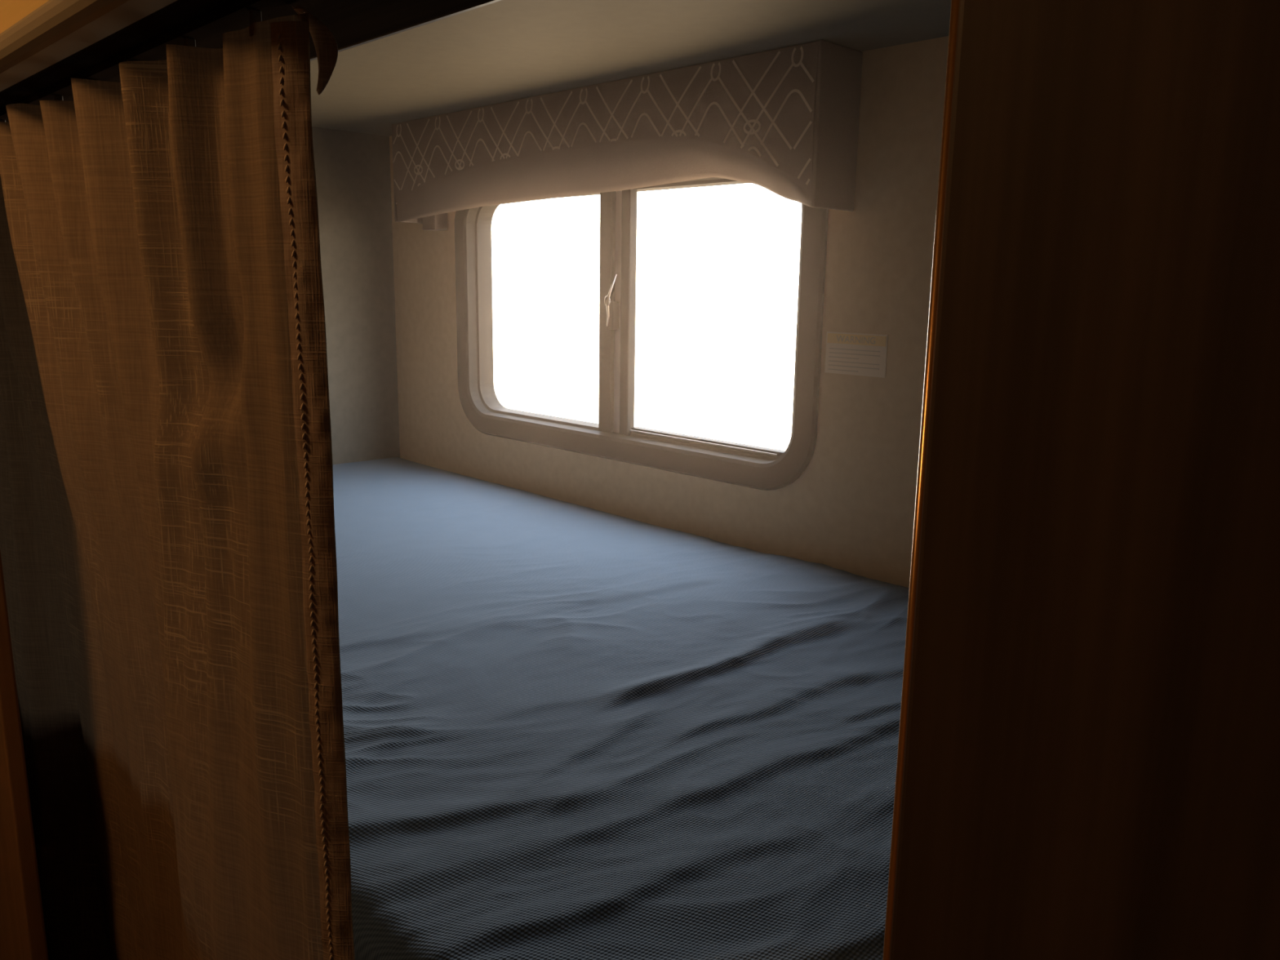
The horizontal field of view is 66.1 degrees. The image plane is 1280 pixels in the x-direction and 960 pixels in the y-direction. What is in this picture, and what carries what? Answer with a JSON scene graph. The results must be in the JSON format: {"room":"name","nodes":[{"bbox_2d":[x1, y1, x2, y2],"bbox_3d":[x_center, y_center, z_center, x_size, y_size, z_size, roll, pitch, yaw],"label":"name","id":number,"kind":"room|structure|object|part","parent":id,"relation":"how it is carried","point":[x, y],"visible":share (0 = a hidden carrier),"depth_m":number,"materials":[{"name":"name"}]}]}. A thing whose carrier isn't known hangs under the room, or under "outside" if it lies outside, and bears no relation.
{"room":"camper van interior","nodes":[
{"label":"camper van interior","id":0,"kind":"room"},
{"bbox_2d":[311,126,399,464],"bbox_3d":[-1.355,0.177,1.630,2.150,1.970,0.040,-10,16,-43],"label":"wall","id":1,"kind":"structure","parent":0,"point":[353,169],"depth_m":2.20,"materials":[{"name":"plastic"}]},
{"bbox_2d":[310,0,501,61],"bbox_3d":[-0.531,-0.330,0.933,0.002,0.004,1.932,-10,16,-43],"label":"bead","id":2,"kind":"object","parent":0,"point":[490,2],"depth_m":0.52},
{"bbox_2d":[310,0,951,136],"bbox_3d":[-0.407,-0.522,0.510,2.150,0.191,2.640,-10,16,-43],"label":"ceiling","id":3,"kind":"structure","parent":0,"point":[503,51],"depth_m":1.30,"materials":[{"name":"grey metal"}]},
{"bbox_2d":[0,0,1279,959],"bbox_3d":[-0.377,0.372,0.733,0.054,1.970,2.640,-10,16,-43],"label":"wood panel","id":4,"kind":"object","parent":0,"point":[1091,766],"depth_m":0.19,"materials":[{"name":"brown wood"}]},
{"bbox_2d":[0,0,48,33],"bbox_3d":[-0.613,-0.488,0.818,0.012,0.323,1.932,-10,16,-43],"label":"trim","id":5,"kind":"structure","parent":4,"relation":"attached to","point":[11,11],"depth_m":0.61,"materials":[{"name":"brown wood"}]},
{"bbox_2d":[0,0,177,91],"bbox_3d":[-0.617,-0.322,0.849,0.026,0.020,1.932,-10,16,-43],"label":"trim moulding","id":6,"kind":"structure","parent":4,"relation":"attached to","point":[56,30],"depth_m":0.55,"materials":[{"name":"brown wood"}]},
{"bbox_2d":[0,0,355,959],"bbox_3d":[-0.345,0.316,0.736,0.052,1.180,1.183,-10,16,-44],"label":"curtain","id":7,"kind":"object","parent":4,"relation":"hanging from","point":[168,549],"visible":0.94,"depth_m":0.60,"materials":[{"name":"fabric"}]},
{"bbox_2d":[0,0,488,122],"bbox_3d":[-0.570,-0.424,0.874,0.110,0.209,1.932,-10,16,-43],"label":"curtain rail","id":8,"kind":"object","parent":4,"relation":"attached to","point":[350,22],"visible":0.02,"depth_m":0.52,"materials":[{"name":"brown wood"}]},
{"bbox_2d":[882,0,959,959],"bbox_3d":[0.056,0.464,0.309,0.004,1.968,0.004,-10,16,-43],"label":"trim","id":9,"kind":"structure","parent":4,"relation":"attached to","point":[954,3],"depth_m":0.21,"materials":[{"name":"brown wood"}]},
{"bbox_2d":[389,35,948,587],"bbox_3d":[0.368,0.239,1.446,0.050,1.970,2.720,-10,16,-43],"label":"wall","id":10,"kind":"structure","parent":0,"point":[851,509],"depth_m":1.43,"materials":[{"name":"beige plastic"}]},
{"bbox_2d":[613,190,622,433],"bbox_3d":[-0.032,-0.297,1.758,0.018,0.431,0.022,-10,16,-43],"label":"seal","id":11,"kind":"object","parent":10,"relation":"attached to","point":[618,193],"visible":0.32,"depth_m":1.75,"materials":[{"name":"grey rubber"}]},
{"bbox_2d":[598,189,637,435],"bbox_3d":[-0.043,-0.297,1.754,0.028,0.431,0.076,-10,16,-43],"label":"window frame","id":12,"kind":"structure","parent":10,"relation":"in","point":[613,324],"depth_m":1.74,"materials":[{"name":"grey plastic"}]},
{"bbox_3d":[-0.057,-0.300,1.771,0.016,0.431,0.032,-10,16,-43],"label":"fixed stile","id":13,"kind":"part","parent":12,"relation":"part of","materials":[{"name":"beige plastic"}]},
{"bbox_2d":[605,274,617,326],"bbox_3d":[-0.051,-0.316,1.728,0.021,0.091,0.009,8,13,32],"label":"lever","id":14,"kind":"object","parent":12,"relation":"attached to","point":[615,275],"visible":1,"depth_m":1.73,"materials":[{"name":"silver metal"}]},
{"bbox_2d":[604,295,610,305],"bbox_3d":[-0.058,-0.315,1.731,0.003,0.019,0.015,-10,16,-43],"label":"ring","id":15,"kind":"object","parent":14,"relation":"attached to","point":[606,295],"visible":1,"depth_m":1.73,"materials":[{"name":"silver metal"}]},
{"bbox_3d":[-0.021,-0.293,1.739,0.018,0.431,0.022,-10,16,-43],"label":"slider stile","id":16,"kind":"part","parent":12,"relation":"part of","materials":[{"name":"beige plastic"}]},
{"bbox_2d":[391,40,862,231],"bbox_3d":[-0.105,-0.549,1.684,0.098,0.208,1.061,-10,16,-43],"label":"window valance","id":17,"kind":"object","parent":10,"relation":"attached to","point":[784,122],"visible":1,"depth_m":1.50,"materials":[{"name":"fabric"}]},
{"bbox_2d":[454,177,828,490],"bbox_3d":[-0.044,-0.300,1.769,0.060,0.523,0.930,-10,16,-43],"label":"frame","id":18,"kind":"object","parent":10,"relation":"attached to","point":[480,403],"visible":0.59,"depth_m":1.73,"materials":[{"name":"grey plastic"}]},
{"bbox_2d":[629,429,777,455],"bbox_3d":[0.097,-0.065,1.657,0.004,0.002,0.335,-10,16,-43],"label":"bead","id":19,"kind":"object","parent":10,"relation":"attached to","point":[631,430],"visible":1,"depth_m":1.64,"materials":[{"name":"grey"}]},
{"bbox_2d":[631,426,785,457],"bbox_3d":[0.108,-0.065,1.661,0.018,0.011,0.345,-10,16,-43],"label":"track","id":20,"kind":"object","parent":10,"relation":"attached to","point":[779,452],"visible":0.54,"depth_m":1.64,"materials":[{"name":"grey"}]},
{"bbox_2d":[824,331,888,377],"bbox_3d":[0.305,-0.178,1.396,0.002,0.059,0.101,-10,16,-43],"label":"warning label","id":21,"kind":"object","parent":10,"relation":"attached to","point":[847,353],"visible":1,"depth_m":1.39,"materials":[{"name":"beige paper"}]},
{"bbox_2d":[827,347,879,372],"bbox_3d":[0.304,-0.170,1.399,0.001,0.031,0.085,-10,16,-43],"label":"print","id":22,"kind":"object","parent":21,"relation":"attached to","point":[839,359],"depth_m":1.40,"materials":[{"name":"beige paper"}]},
{"bbox_3d":[0.014,0.334,1.114,0.933,0.025,2.636,-10,16,-43],"label":"platform","id":23,"kind":"object","parent":10,"relation":"attached to","visible":0},
{"bbox_2d":[333,457,909,959],"bbox_3d":[0.015,0.255,1.099,0.928,0.133,2.632,-10,16,-43],"label":"mattress","id":24,"kind":"object","parent":23,"relation":"on","point":[572,731],"visible":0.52,"depth_m":0.91,"materials":[{"name":"blue fabric"}]}
]}

